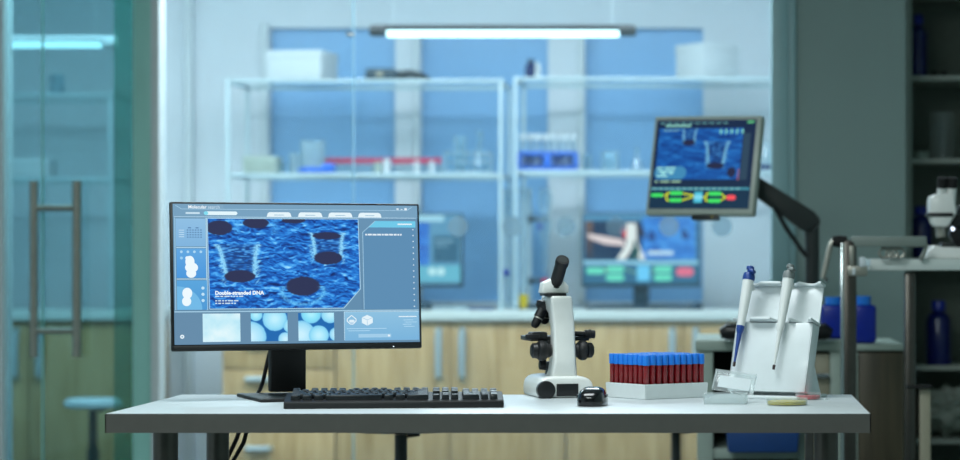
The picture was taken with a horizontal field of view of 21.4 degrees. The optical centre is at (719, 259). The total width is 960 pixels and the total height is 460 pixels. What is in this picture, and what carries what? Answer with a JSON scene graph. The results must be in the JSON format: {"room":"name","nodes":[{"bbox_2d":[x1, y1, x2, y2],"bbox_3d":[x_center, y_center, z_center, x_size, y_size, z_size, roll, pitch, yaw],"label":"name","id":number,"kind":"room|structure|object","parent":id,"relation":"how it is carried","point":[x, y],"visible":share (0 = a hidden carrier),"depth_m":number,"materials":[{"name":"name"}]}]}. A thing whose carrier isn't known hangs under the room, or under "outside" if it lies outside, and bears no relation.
{"room":"medical research laboratory","nodes":[
{"label":"medical research laboratory","id":0,"kind":"room"},
{"bbox_2d":[13,0,770,459],"bbox_3d":[-1.175,-0.325,11.575,4.850,2.750,0.150,0,0,0],"label":"wall","id":1,"kind":"structure","parent":0,"point":[227,33],"depth_m":11.50,"materials":[{"name":"paint"}]},
{"bbox_2d":[185,0,193,459],"bbox_3d":[-2.417,-0.325,11.475,0.032,2.750,0.050,0,0,0],"label":"trim","id":2,"kind":"structure","parent":1,"relation":"attached to","point":[189,4],"depth_m":11.45,"materials":[{"name":"metal"}]},
{"bbox_2d":[261,23,268,202],"bbox_3d":[-2.074,-0.444,11.485,0.032,1.269,0.030,0,0,0],"label":"trim","id":3,"kind":"structure","parent":1,"relation":"attached to","point":[264,26],"depth_m":11.47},
{"bbox_2d":[272,29,394,203],"bbox_3d":[-1.768,-0.434,11.565,0.570,1.249,0.030,0,0,0],"label":"window","id":4,"kind":"structure","parent":1,"relation":"in","point":[297,115],"depth_m":11.55,"materials":[{"name":"glass"}]},
{"bbox_2d":[413,23,419,212],"bbox_3d":[-1.383,-0.444,11.485,0.027,1.269,0.030,0,0,0],"label":"trim","id":5,"kind":"structure","parent":1,"relation":"attached to","point":[416,40],"depth_m":11.47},
{"bbox_2d":[422,37,547,300],"bbox_3d":[-1.075,-0.434,11.565,0.580,1.249,0.030,0,0,0],"label":"window","id":6,"kind":"structure","parent":1,"relation":"in","point":[460,121],"depth_m":11.55,"materials":[{"name":"glass"}]},
{"bbox_2d":[578,23,584,301],"bbox_3d":[-0.632,-0.444,11.485,0.032,1.269,0.030,0,0,0],"label":"trim","id":7,"kind":"structure","parent":1,"relation":"attached to","point":[581,40],"depth_m":11.47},
{"bbox_2d":[586,29,702,300],"bbox_3d":[-0.347,-0.434,11.565,0.538,1.249,0.030,0,0,0],"label":"window","id":8,"kind":"structure","parent":1,"relation":"in","point":[622,120],"depth_m":11.55,"materials":[{"name":"glass"}]},
{"bbox_2d":[796,0,905,343],"bbox_3d":[0.445,-0.325,8.635,0.372,2.750,0.130,0,0,0],"label":"wall panel","id":9,"kind":"object","parent":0,"point":[851,54],"visible":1,"depth_m":8.57,"materials":[{"name":"paint"}]},
{"bbox_2d":[788,0,795,282],"bbox_3d":[0.245,-0.325,8.590,0.026,2.750,0.080,0,0,0],"label":"trim","id":10,"kind":"structure","parent":9,"relation":"attached to","point":[791,3],"depth_m":8.55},
{"bbox_3d":[-1.175,-1.750,5.100,5.050,0.100,13.200,0,0,0],"label":"ceiling","id":11,"kind":"structure","parent":0,"visible":0},
{"bbox_2d":[13,0,119,47],"bbox_3d":[-2.643,-1.258,9.700,0.660,0.884,0.056,0,0,0],"label":"lamp","id":12,"kind":"object","parent":11,"relation":"hanging from","point":[95,41],"visible":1,"depth_m":9.69,"materials":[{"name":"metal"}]},
{"bbox_2d":[369,0,635,36],"bbox_3d":[-0.835,-1.279,9.700,1.026,0.842,0.056,0,0,0],"label":"lamp","id":13,"kind":"object","parent":11,"relation":"hanging from","point":[393,30],"visible":1,"depth_m":9.69,"materials":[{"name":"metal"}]},
{"bbox_3d":[-1.175,1.100,5.100,5.050,0.100,13.200,0,0,0],"label":"floor","id":14,"kind":"structure","parent":0,"visible":0},
{"bbox_2d":[13,318,168,459],"bbox_3d":[-2.938,0.654,10.971,0.947,0.792,0.618,0,0,0],"label":"base cabinet","id":15,"kind":"object","parent":14,"relation":"on","point":[104,368],"visible":0.62,"depth_m":10.71,"materials":[{"name":"brown wood"}]},
{"bbox_2d":[13,308,170,319],"bbox_3d":[-3.000,0.235,11.000,1.160,0.042,0.640,0,0,0],"label":"countertop","id":16,"kind":"structure","parent":15,"relation":"on","point":[18,313],"depth_m":10.68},
{"bbox_2d":[13,92,132,309],"bbox_3d":[-2.926,-0.252,11.015,0.646,0.933,0.466,0,0,0],"label":"shelf rack","id":17,"kind":"object","parent":16,"relation":"on","point":[109,180],"visible":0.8,"depth_m":10.79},
{"bbox_2d":[13,158,56,176],"bbox_3d":[-2.993,-0.400,10.975,0.176,0.082,0.152,0,0,0],"label":"carton","id":18,"kind":"object","parent":17,"relation":"on","point":[22,167],"visible":0.67,"depth_m":10.90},
{"bbox_2d":[49,74,64,92],"bbox_3d":[-2.881,-0.762,10.950,0.068,0.085,0.068,0,0,0],"label":"jar","id":19,"kind":"object","parent":17,"relation":"on","point":[51,89],"visible":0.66,"depth_m":10.93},
{"bbox_2d":[64,397,121,459],"bbox_3d":[-2.487,0.800,10.021,0.481,0.500,0.462,0,0,0],"label":"stool","id":20,"kind":"object","parent":14,"relation":"on","point":[100,403],"visible":1,"depth_m":9.98,"materials":[{"name":"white plastic"}]},
{"bbox_2d":[133,0,150,459],"bbox_3d":[-1.964,-0.325,8.600,0.068,2.750,0.060,0,0,0],"label":"trim","id":21,"kind":"structure","parent":14,"relation":"on","point":[141,8],"depth_m":8.57,"materials":[{"name":"metal"}]},
{"bbox_2d":[30,0,80,459],"bbox_3d":[-2.168,-0.305,8.573,0.337,2.690,0.118,0,0,0],"label":"door","id":22,"kind":"structure","parent":21,"relation":"attached to","point":[75,207],"depth_m":8.52,"materials":[{"name":"clear glass"}]},
{"bbox_2d":[151,0,164,459],"bbox_3d":[-1.915,-0.325,8.590,0.029,2.750,0.100,0,0,0],"label":"trim","id":23,"kind":"structure","parent":14,"relation":"on","point":[157,6],"depth_m":8.54,"materials":[{"name":"metal"}]},
{"bbox_2d":[346,32,354,182],"bbox_3d":[-1.573,-0.325,8.598,0.656,2.750,0.035,0,0,0],"label":"window","id":24,"kind":"structure","parent":23,"relation":"attached to","point":[348,34],"depth_m":8.61,"materials":[{"name":"glass"}]},
{"bbox_2d":[223,349,335,459],"bbox_3d":[-1.877,0.654,10.976,0.480,0.792,0.608,0,0,0],"label":"base cabinet","id":25,"kind":"object","parent":14,"relation":"on","point":[242,370],"visible":0.44,"depth_m":10.71,"materials":[{"name":"brown wood"}]},
{"bbox_2d":[369,433,423,459],"bbox_3d":[-0.835,0.731,6.621,0.481,0.638,0.462,0,0,0],"label":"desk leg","id":26,"kind":"object","parent":14,"relation":"on","point":[400,438],"visible":0.17,"depth_m":6.58,"materials":[{"name":"black plastic"}]},
{"bbox_2d":[336,320,566,459],"bbox_3d":[-1.144,0.654,10.971,0.977,0.792,0.618,0,0,0],"label":"base cabinet","id":27,"kind":"object","parent":14,"relation":"on","point":[461,354],"visible":0.64,"depth_m":10.71,"materials":[{"name":"brown wood"}]},
{"bbox_2d":[105,395,870,459],"bbox_3d":[-0.454,0.675,5.272,1.497,0.750,0.695,0,0,0],"label":"desk","id":28,"kind":"object","parent":14,"relation":"on","point":[821,420],"visible":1,"depth_m":4.93,"materials":[{"name":"laminate"}]},
{"bbox_2d":[229,433,247,459],"bbox_3d":[-0.931,0.683,5.805,0.462,0.731,0.104,0,0,-45],"label":"power cable","id":29,"kind":"object","parent":28,"relation":"hanging from","point":[245,435],"visible":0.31,"depth_m":5.66,"materials":[{"name":"rubber"}]},
{"bbox_2d":[169,202,421,401],"bbox_3d":[-0.929,0.088,5.475,0.542,0.423,0.290,0,0,-22],"label":"computer monitor","id":30,"kind":"object","parent":28,"relation":"on","point":[286,280],"visible":1,"depth_m":5.42,"materials":[{"name":"black plastic"}]},
{"bbox_2d":[284,387,503,408],"bbox_3d":[-0.666,0.282,5.160,0.442,0.036,0.135,0,0,-7],"label":"keyboard","id":31,"kind":"object","parent":28,"relation":"on","point":[355,398],"visible":1,"depth_m":5.11,"materials":[{"name":"plastic"}]},
{"bbox_2d":[521,255,595,398],"bbox_3d":[-0.355,0.146,5.555,0.155,0.313,0.190,0,0,-16],"label":"microscope","id":32,"kind":"object","parent":28,"relation":"on","point":[560,379],"visible":0.94,"depth_m":5.50,"materials":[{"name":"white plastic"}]},
{"bbox_2d":[576,386,607,405],"bbox_3d":[-0.263,0.281,5.200,0.062,0.039,0.108,0,0,4],"label":"computer mouse","id":33,"kind":"object","parent":28,"relation":"on","point":[587,396],"visible":1,"depth_m":5.16,"materials":[{"name":"plastic"}]},
{"bbox_2d":[606,382,707,399],"bbox_3d":[-0.138,0.283,5.510,0.171,0.033,0.146,0,0,-38],"label":"tube rack","id":34,"kind":"object","parent":28,"relation":"on","point":[616,390],"visible":0.83,"depth_m":5.46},
{"bbox_2d":[609,353,615,382],"bbox_3d":[-0.235,0.245,5.513,0.016,0.081,0.016,0,0,-30],"label":"tube","id":35,"kind":"object","parent":34,"relation":"in","point":[611,355],"visible":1,"depth_m":5.51,"materials":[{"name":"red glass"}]},
{"bbox_2d":[614,354,618,382],"bbox_3d":[-0.224,0.245,5.499,0.016,0.081,0.016,0,0,-21],"label":"tube","id":36,"kind":"object","parent":34,"relation":"in","point":[616,356],"visible":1,"depth_m":5.49,"materials":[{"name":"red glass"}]},
{"bbox_2d":[619,354,623,382],"bbox_3d":[-0.213,0.245,5.485,0.016,0.081,0.016,0,0,21],"label":"tube","id":37,"kind":"object","parent":34,"relation":"in","point":[621,365],"visible":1,"depth_m":5.48,"materials":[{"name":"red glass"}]},
{"bbox_2d":[623,354,629,382],"bbox_3d":[-0.202,0.246,5.471,0.016,0.081,0.016,0,0,-40],"label":"tube","id":38,"kind":"object","parent":34,"relation":"in","point":[625,356],"visible":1,"depth_m":5.46,"materials":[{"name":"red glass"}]},
{"bbox_2d":[628,355,633,383],"bbox_3d":[-0.191,0.246,5.457,0.016,0.081,0.016,0,0,-20],"label":"tube","id":39,"kind":"object","parent":34,"relation":"in","point":[630,357],"visible":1,"depth_m":5.45,"materials":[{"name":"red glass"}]},
{"bbox_2d":[633,354,638,383],"bbox_3d":[-0.180,0.245,5.444,0.016,0.081,0.016,0,0,36],"label":"tube","id":40,"kind":"object","parent":34,"relation":"in","point":[635,356],"visible":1,"depth_m":5.44,"materials":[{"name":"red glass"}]},
{"bbox_2d":[638,355,642,383],"bbox_3d":[-0.170,0.245,5.430,0.016,0.081,0.016,0,0,38],"label":"tube","id":41,"kind":"object","parent":34,"relation":"in","point":[640,366],"visible":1,"depth_m":5.42,"materials":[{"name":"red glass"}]},
{"bbox_2d":[642,355,649,384],"bbox_3d":[-0.159,0.246,5.416,0.016,0.081,0.016,0,0,0],"label":"tube","id":42,"kind":"object","parent":34,"relation":"in","point":[645,358],"visible":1,"depth_m":5.41,"materials":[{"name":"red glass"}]},
{"bbox_2d":[649,355,655,383],"bbox_3d":[-0.146,0.245,5.426,0.016,0.081,0.016,0,0,40],"label":"tube","id":43,"kind":"object","parent":34,"relation":"in","point":[652,357],"visible":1,"depth_m":5.42,"materials":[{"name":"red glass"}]},
{"bbox_2d":[656,355,661,383],"bbox_3d":[-0.133,0.246,5.436,0.016,0.081,0.016,0,0,-20],"label":"tube","id":44,"kind":"object","parent":34,"relation":"in","point":[658,357],"visible":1,"depth_m":5.43,"materials":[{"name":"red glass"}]},
{"bbox_2d":[662,355,667,383],"bbox_3d":[-0.120,0.245,5.446,0.016,0.081,0.016,0,0,40],"label":"tube","id":45,"kind":"object","parent":34,"relation":"in","point":[664,357],"visible":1,"depth_m":5.44,"materials":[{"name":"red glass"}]},
{"bbox_2d":[668,355,673,383],"bbox_3d":[-0.107,0.246,5.457,0.016,0.081,0.016,0,0,-10],"label":"tube","id":46,"kind":"object","parent":34,"relation":"in","point":[670,357],"visible":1,"depth_m":5.45,"materials":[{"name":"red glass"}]},
{"bbox_2d":[673,354,679,382],"bbox_3d":[-0.094,0.245,5.467,0.016,0.081,0.016,0,0,26],"label":"tube","id":47,"kind":"object","parent":34,"relation":"in","point":[676,356],"visible":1,"depth_m":5.46,"materials":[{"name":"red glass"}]},
{"bbox_2d":[680,354,685,382],"bbox_3d":[-0.081,0.245,5.477,0.016,0.081,0.016,0,0,-11],"label":"tube","id":48,"kind":"object","parent":34,"relation":"in","point":[682,356],"visible":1,"depth_m":5.47,"materials":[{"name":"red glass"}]},
{"bbox_2d":[686,354,691,382],"bbox_3d":[-0.068,0.246,5.487,0.016,0.081,0.016,0,0,-35],"label":"tube","id":49,"kind":"object","parent":34,"relation":"in","point":[688,356],"visible":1,"depth_m":5.48,"materials":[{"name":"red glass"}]},
{"bbox_2d":[692,354,697,382],"bbox_3d":[-0.055,0.245,5.497,0.016,0.081,0.016,0,0,16],"label":"tube","id":50,"kind":"object","parent":34,"relation":"in","point":[694,356],"visible":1,"depth_m":5.49,"materials":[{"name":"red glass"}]},
{"bbox_2d":[698,354,703,382],"bbox_3d":[-0.042,0.245,5.507,0.016,0.081,0.016,0,0,-11],"label":"tube","id":51,"kind":"object","parent":34,"relation":"in","point":[700,356],"visible":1,"depth_m":5.50,"materials":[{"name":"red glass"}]},
{"bbox_2d":[717,375,750,390],"bbox_3d":[0.022,0.265,5.284,0.107,0.071,0.090,0,0,4],"label":"label","id":52,"kind":"object","parent":28,"relation":"on","point":[730,382],"visible":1,"depth_m":5.31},
{"bbox_2d":[718,281,826,399],"bbox_3d":[0.113,0.173,5.508,0.197,0.253,0.155,0,0,27],"label":"stand","id":53,"kind":"object","parent":28,"relation":"on","point":[794,374],"visible":0.99,"depth_m":5.50,"materials":[{"name":"plastic"}]},
{"bbox_2d":[733,265,755,366],"bbox_3d":[0.058,0.123,5.540,0.032,0.222,0.088,0,0,26],"label":"pipette","id":54,"kind":"object","parent":53,"relation":"hanging from","point":[748,279],"visible":1,"depth_m":5.53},
{"bbox_2d":[772,264,795,369],"bbox_3d":[0.144,0.123,5.496,0.033,0.230,0.090,0,0,24],"label":"pipette","id":55,"kind":"object","parent":53,"relation":"hanging from","point":[788,277],"visible":1,"depth_m":5.49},
{"bbox_2d":[768,400,805,404],"bbox_3d":[0.139,0.293,5.214,0.086,0.014,0.086,0,0,0],"label":"petri dish","id":56,"kind":"object","parent":28,"relation":"on","point":[770,402],"visible":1,"depth_m":5.19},
{"bbox_2d":[796,395,819,398],"bbox_3d":[0.189,0.293,5.419,0.056,0.014,0.056,0,0,0],"label":"petri dish","id":57,"kind":"object","parent":28,"relation":"on","point":[799,396],"visible":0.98,"depth_m":5.40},
{"bbox_2d":[567,320,736,459],"bbox_3d":[-0.153,0.654,10.971,0.998,0.792,0.618,0,0,0],"label":"base cabinet","id":58,"kind":"object","parent":14,"relation":"on","point":[612,336],"visible":0.3,"depth_m":10.71,"materials":[{"name":"brown wood"}]},
{"bbox_2d":[421,308,738,319],"bbox_3d":[-0.877,0.235,11.000,2.484,0.042,0.640,0,0,0],"label":"countertop","id":59,"kind":"structure","parent":58,"relation":"on","point":[579,313],"depth_m":10.68,"materials":[{"name":"white"}]},
{"bbox_2d":[226,78,511,309],"bbox_3d":[-1.523,-0.282,11.015,1.185,0.993,0.466,0,0,0],"label":"shelf rack","id":60,"kind":"object","parent":59,"relation":"on","point":[503,85],"visible":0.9,"depth_m":10.79,"materials":[{"name":"metal"}]},
{"bbox_2d":[243,156,282,172],"bbox_3d":[-1.983,-0.412,10.930,0.145,0.071,0.162,0,0,0],"label":"carton","id":61,"kind":"object","parent":60,"relation":"on","point":[251,164],"visible":0.91,"depth_m":10.85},
{"bbox_2d":[289,153,300,172],"bbox_3d":[-1.847,-0.421,10.980,0.064,0.090,0.064,0,0,0],"label":"plastic cup","id":62,"kind":"object","parent":60,"relation":"on","point":[291,170],"visible":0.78,"depth_m":10.96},
{"bbox_2d":[267,50,337,78],"bbox_3d":[-1.815,-0.841,10.960,0.243,0.124,0.242,0,0,9],"label":"carton","id":63,"kind":"object","parent":60,"relation":"on","point":[281,64],"visible":0.89,"depth_m":10.85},
{"bbox_2d":[301,140,324,166],"bbox_3d":[-1.771,-0.447,10.965,0.110,0.142,0.110,0,0,0],"label":"beaker","id":64,"kind":"object","parent":60,"relation":"on","point":[303,163],"visible":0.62,"depth_m":10.94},
{"bbox_2d":[298,163,335,172],"bbox_3d":[-1.735,-0.396,10.850,0.155,0.040,0.080,0,0,0],"label":"tray","id":65,"kind":"object","parent":60,"relation":"on","point":[326,167],"visible":1,"depth_m":10.81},
{"bbox_2d":[374,162,381,172],"bbox_3d":[-1.474,-0.399,10.860,0.038,0.045,0.038,0,0,0],"label":"plastic cup","id":66,"kind":"object","parent":60,"relation":"on","point":[377,165],"visible":1,"depth_m":10.85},
{"bbox_2d":[383,159,390,172],"bbox_3d":[-1.434,-0.405,10.850,0.036,0.058,0.036,0,0,0],"label":"plastic cup","id":67,"kind":"object","parent":60,"relation":"on","point":[386,162],"visible":1,"depth_m":10.84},
{"bbox_2d":[336,166,443,172],"bbox_3d":[-1.523,-0.394,11.090,0.610,0.036,0.050,0,0,0],"label":"rack","id":68,"kind":"object","parent":60,"relation":"on","point":[441,167],"visible":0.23,"depth_m":11.11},
{"bbox_2d":[343,158,348,172],"bbox_3d":[-1.645,-0.416,11.090,0.025,0.068,0.025,0,0,0],"label":"vial","id":69,"kind":"object","parent":68,"relation":"in","point":[345,160],"visible":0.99,"depth_m":11.08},
{"bbox_2d":[362,158,367,172],"bbox_3d":[-1.563,-0.416,11.090,0.025,0.068,0.025,0,0,0],"label":"vial","id":70,"kind":"object","parent":68,"relation":"in","point":[364,160],"visible":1,"depth_m":11.08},
{"bbox_2d":[399,158,404,172],"bbox_3d":[-1.400,-0.416,11.090,0.025,0.068,0.025,0,0,0],"label":"vial","id":71,"kind":"object","parent":68,"relation":"in","point":[401,160],"visible":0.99,"depth_m":11.08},
{"bbox_2d":[365,68,429,78],"bbox_3d":[-1.398,-0.804,10.948,0.275,0.050,0.124,0,0,0],"label":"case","id":72,"kind":"object","parent":60,"relation":"on","point":[370,73],"visible":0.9,"depth_m":10.89,"materials":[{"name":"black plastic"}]},
{"bbox_2d":[414,161,419,172],"bbox_3d":[-1.306,-0.401,10.860,0.022,0.050,0.022,0,0,0],"label":"vial","id":73,"kind":"object","parent":60,"relation":"on","point":[416,165],"visible":1,"depth_m":10.85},
{"bbox_2d":[429,161,434,172],"bbox_3d":[-1.241,-0.401,10.860,0.022,0.050,0.022,0,0,0],"label":"vial","id":74,"kind":"object","parent":60,"relation":"on","point":[431,165],"visible":1,"depth_m":10.85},
{"bbox_2d":[443,152,492,172],"bbox_3d":[-1.085,-0.419,10.870,0.209,0.086,0.070,0,0,0],"label":"test tube rack","id":75,"kind":"object","parent":60,"relation":"on","point":[445,161],"visible":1,"depth_m":10.87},
{"bbox_2d":[421,302,432,309],"bbox_3d":[-1.267,0.196,10.820,0.068,0.036,0.067,0,0,0],"label":"bulb","id":76,"kind":"object","parent":59,"relation":"on","point":[424,305],"visible":0.77,"depth_m":10.79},
{"bbox_2d":[419,213,462,309],"bbox_3d":[-1.384,0.005,11.005,0.519,0.420,0.190,0,0,0],"label":"monitor","id":77,"kind":"object","parent":59,"relation":"on","point":[440,234],"visible":0.27,"depth_m":10.99,"materials":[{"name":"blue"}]},
{"bbox_2d":[433,306,468,309],"bbox_3d":[-1.155,0.206,10.820,0.146,0.016,0.100,0,0,0],"label":"tray","id":78,"kind":"object","parent":59,"relation":"on","point":[434,307],"visible":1,"depth_m":10.77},
{"bbox_2d":[469,307,494,309],"bbox_3d":[-1.023,0.209,10.830,0.103,0.010,0.100,0,0,0],"label":"notepad","id":79,"kind":"object","parent":59,"relation":"on","point":[471,308],"visible":1,"depth_m":10.78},
{"bbox_2d":[496,188,513,308],"bbox_3d":[-0.940,-0.051,11.120,0.100,0.530,0.100,0,0,0],"label":"column","id":80,"kind":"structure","parent":59,"relation":"on","point":[505,271],"depth_m":11.10,"materials":[{"name":"clear glass"}]},
{"bbox_2d":[512,188,548,308],"bbox_3d":[-0.812,-0.051,11.000,0.180,0.530,0.140,0,0,0],"label":"stand","id":81,"kind":"object","parent":59,"relation":"on","point":[531,218],"visible":0.71,"depth_m":11.02,"materials":[{"name":"metal"}]},
{"bbox_2d":[519,188,528,307],"bbox_3d":[-0.852,-0.051,10.930,0.052,0.520,0.052,0,0,0],"label":"column","id":82,"kind":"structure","parent":81,"relation":"on","point":[523,298],"depth_m":10.92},
{"bbox_2d":[538,187,551,281],"bbox_3d":[-0.761,-0.093,10.960,0.064,0.445,0.063,0,0,0],"label":"condenser","id":83,"kind":"object","parent":81,"relation":"attached to","point":[539,225],"visible":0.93,"depth_m":10.95,"materials":[{"name":"clear glass"}]},
{"bbox_2d":[581,213,700,309],"bbox_3d":[-0.345,0.005,11.005,0.519,0.420,0.190,0,0,0],"label":"monitor","id":84,"kind":"object","parent":59,"relation":"on","point":[639,251],"visible":0.98,"depth_m":10.99,"materials":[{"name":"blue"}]},
{"bbox_2d":[514,76,770,309],"bbox_3d":[-0.310,-0.286,11.015,1.147,1.002,0.466,0,0,0],"label":"shelf rack","id":85,"kind":"object","parent":59,"relation":"on","point":[523,173],"visible":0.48,"depth_m":10.79,"materials":[{"name":"metal"}]},
{"bbox_2d":[524,59,535,76],"bbox_3d":[-0.822,-0.830,10.950,0.056,0.084,0.055,0,0,0],"label":"bottle","id":86,"kind":"object","parent":85,"relation":"on","point":[529,68],"visible":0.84,"depth_m":10.93,"materials":[{"name":"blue plastic"}]},
{"bbox_2d":[535,62,540,76],"bbox_3d":[-0.787,-0.822,10.900,0.024,0.068,0.023,0,0,0],"label":"plastic bottle","id":87,"kind":"object","parent":85,"relation":"on","point":[537,67],"visible":0.87,"depth_m":10.89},
{"bbox_2d":[517,151,578,169],"bbox_3d":[-0.742,-0.427,10.870,0.259,0.079,0.090,0,0,0],"label":"tube rack","id":88,"kind":"object","parent":85,"relation":"on","point":[548,157],"visible":0.98,"depth_m":10.83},
{"bbox_2d":[520,134,525,165],"bbox_3d":[-0.849,-0.473,10.860,0.029,0.142,0.029,0,0,0],"label":"tube","id":89,"kind":"object","parent":88,"relation":"in","point":[522,136],"visible":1,"depth_m":10.85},
{"bbox_2d":[527,134,533,166],"bbox_3d":[-0.819,-0.473,10.880,0.029,0.142,0.029,0,0,0],"label":"tube","id":90,"kind":"object","parent":88,"relation":"in","point":[529,136],"visible":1,"depth_m":10.87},
{"bbox_2d":[534,134,540,165],"bbox_3d":[-0.788,-0.473,10.860,0.029,0.142,0.029,0,0,0],"label":"tube","id":91,"kind":"object","parent":88,"relation":"in","point":[536,136],"visible":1,"depth_m":10.85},
{"bbox_2d":[548,134,554,166],"bbox_3d":[-0.727,-0.473,10.860,0.029,0.142,0.029,0,0,0],"label":"tube","id":92,"kind":"object","parent":88,"relation":"in","point":[550,136],"visible":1,"depth_m":10.85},
{"bbox_2d":[555,134,561,166],"bbox_3d":[-0.696,-0.473,10.880,0.029,0.142,0.029,0,0,0],"label":"tube","id":93,"kind":"object","parent":88,"relation":"in","point":[557,136],"visible":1,"depth_m":10.87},
{"bbox_2d":[562,134,568,166],"bbox_3d":[-0.665,-0.473,10.860,0.029,0.142,0.029,0,0,0],"label":"tube","id":94,"kind":"object","parent":88,"relation":"in","point":[564,136],"visible":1,"depth_m":10.85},
{"bbox_2d":[570,134,575,165],"bbox_3d":[-0.634,-0.473,10.880,0.029,0.142,0.029,0,0,0],"label":"tube","id":95,"kind":"object","parent":88,"relation":"in","point":[572,136],"visible":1,"depth_m":10.87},
{"bbox_2d":[675,42,739,81],"bbox_3d":[-0.054,-0.864,11.010,0.203,0.152,0.203,0,0,-38],"label":"carton","id":96,"kind":"object","parent":85,"relation":"on","point":[703,59],"visible":0.85,"depth_m":10.94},
{"bbox_2d":[760,141,770,169],"bbox_3d":[0.199,-0.452,10.880,0.058,0.125,0.057,0,0,0],"label":"bottle","id":97,"kind":"object","parent":85,"relation":"on","point":[763,167],"visible":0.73,"depth_m":10.86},
{"bbox_2d":[691,302,702,309],"bbox_3d":[-0.099,0.197,10.850,0.054,0.034,0.087,0,0,0],"label":"mouse","id":98,"kind":"object","parent":59,"relation":"on","point":[695,306],"visible":1,"depth_m":10.82,"materials":[{"name":"plastic"}]},
{"bbox_2d":[671,433,683,459],"bbox_3d":[-0.143,0.782,8.271,0.481,0.535,0.462,0,0,0],"label":"stool","id":99,"kind":"object","parent":14,"relation":"on","point":[675,437],"visible":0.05,"depth_m":8.24,"materials":[{"name":"black metal"}]},
{"bbox_2d":[695,334,840,459],"bbox_3d":[0.140,0.632,7.643,0.426,0.797,0.634,0,0,0],"label":"base cabinet","id":100,"kind":"object","parent":14,"relation":"on","point":[717,351],"visible":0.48,"depth_m":7.35,"materials":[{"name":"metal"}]},
{"bbox_2d":[646,116,819,283],"bbox_3d":[0.053,-0.098,7.489,0.548,0.662,0.262,0,0,0],"label":"monitor","id":101,"kind":"object","parent":100,"relation":"on","point":[703,168],"visible":0.99,"depth_m":7.46,"materials":[{"name":"black"}]},
{"bbox_2d":[713,435,798,458],"bbox_3d":[0.105,0.566,7.645,0.251,0.030,0.570,0,0,0],"label":"shelf","id":102,"kind":"object","parent":100,"relation":"attached to","point":[720,450],"depth_m":7.36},
{"bbox_2d":[726,433,798,452],"bbox_3d":[0.122,0.497,7.370,0.224,0.109,0.352,0,0,0],"label":"storage bin","id":103,"kind":"object","parent":100,"relation":"on","point":[736,442],"visible":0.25,"depth_m":7.20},
{"bbox_2d":[719,323,832,339],"bbox_3d":[0.162,0.207,7.300,0.332,0.049,0.050,0,0,0],"label":"handset","id":104,"kind":"object","parent":100,"relation":"on","point":[727,331],"visible":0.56,"depth_m":7.28,"materials":[{"name":"black plastic"}]},
{"bbox_2d":[820,297,840,338],"bbox_3d":[0.334,0.171,7.450,0.077,0.124,0.062,0,0,0],"label":"bottle","id":105,"kind":"object","parent":100,"relation":"on","point":[831,310],"visible":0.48,"depth_m":7.42,"materials":[{"name":"blue plastic"}]},
{"bbox_2d":[771,0,787,281],"bbox_3d":[0.203,-0.325,8.600,0.058,2.750,0.120,0,0,0],"label":"trim","id":106,"kind":"structure","parent":14,"relation":"on","point":[779,8],"depth_m":8.54,"materials":[{"name":"metal"}]},
{"bbox_2d":[839,338,903,459],"bbox_3d":[0.447,0.648,7.647,0.183,0.804,0.606,0,0,0],"label":"base cabinet","id":107,"kind":"object","parent":14,"relation":"on","point":[880,364],"visible":0.55,"depth_m":7.34,"materials":[{"name":"brown wood"}]},
{"bbox_2d":[857,296,875,343],"bbox_3d":[0.424,0.176,7.450,0.074,0.140,0.059,0,0,0],"label":"bottle","id":108,"kind":"object","parent":107,"relation":"on","point":[866,312],"visible":0.7,"depth_m":7.42,"materials":[{"name":"blue plastic"}]},
{"bbox_2d":[820,235,959,459],"bbox_3d":[0.527,0.491,7.175,0.502,1.118,0.490,0,0,0],"label":"trolley","id":109,"kind":"object","parent":14,"relation":"on","point":[850,270],"visible":1,"depth_m":6.96,"materials":[{"name":"metal"}]},
{"bbox_2d":[924,176,959,258],"bbox_3d":[0.682,-0.119,7.145,0.218,0.232,0.190,0,0,0],"label":"microscope","id":110,"kind":"object","parent":109,"relation":"on","point":[942,211],"visible":0.98,"depth_m":7.08,"materials":[{"name":"plastic"}]},
{"bbox_2d":[906,0,959,459],"bbox_3d":[0.916,-0.200,9.030,0.528,2.500,0.360,0,0,0],"label":"shelf unit","id":111,"kind":"object","parent":14,"relation":"on","point":[932,102],"visible":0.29,"depth_m":9.19,"materials":[{"name":"metal"}]},
{"bbox_2d":[912,15,926,75],"bbox_3d":[0.702,-0.759,8.940,0.064,0.221,0.064,0,0,0],"label":"bottle","id":112,"kind":"object","parent":111,"relation":"on","point":[919,34],"visible":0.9,"depth_m":8.91,"materials":[{"name":"blue plastic"}]},
{"bbox_2d":[912,151,929,158],"bbox_3d":[0.714,-0.370,8.950,0.064,0.028,0.064,0,0,0],"label":"dish","id":113,"kind":"object","parent":111,"relation":"on","point":[917,154],"visible":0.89,"depth_m":8.92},
{"bbox_2d":[912,206,931,257],"bbox_3d":[0.713,-0.098,8.940,0.082,0.183,0.082,0,0,0],"label":"bottle","id":114,"kind":"object","parent":111,"relation":"on","point":[921,226],"visible":0.73,"depth_m":8.91,"materials":[{"name":"blue plastic"}]},
{"bbox_2d":[926,300,950,364],"bbox_3d":[0.775,0.258,8.940,0.089,0.228,0.089,0,0,0],"label":"bottle","id":115,"kind":"object","parent":111,"relation":"on","point":[938,322],"visible":1,"depth_m":8.90,"materials":[{"name":"blue plastic"}]},
{"bbox_2d":[931,384,959,436],"bbox_3d":[0.833,0.537,9.000,0.240,0.190,0.179,0,0,0],"label":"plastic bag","id":116,"kind":"object","parent":111,"relation":"on","point":[945,402],"visible":0.82,"depth_m":8.94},
{"bbox_3d":[-3.063,-0.325,8.615,1.075,2.750,0.090,0,0,0],"label":"wall","id":117,"kind":"structure","parent":0,"visible":0},
{"bbox_2d":[0,0,12,459],"bbox_3d":[-2.478,-0.325,8.600,0.096,2.750,0.120,0,0,0],"label":"trim","id":118,"kind":"structure","parent":117,"relation":"attached to","point":[6,6],"depth_m":8.58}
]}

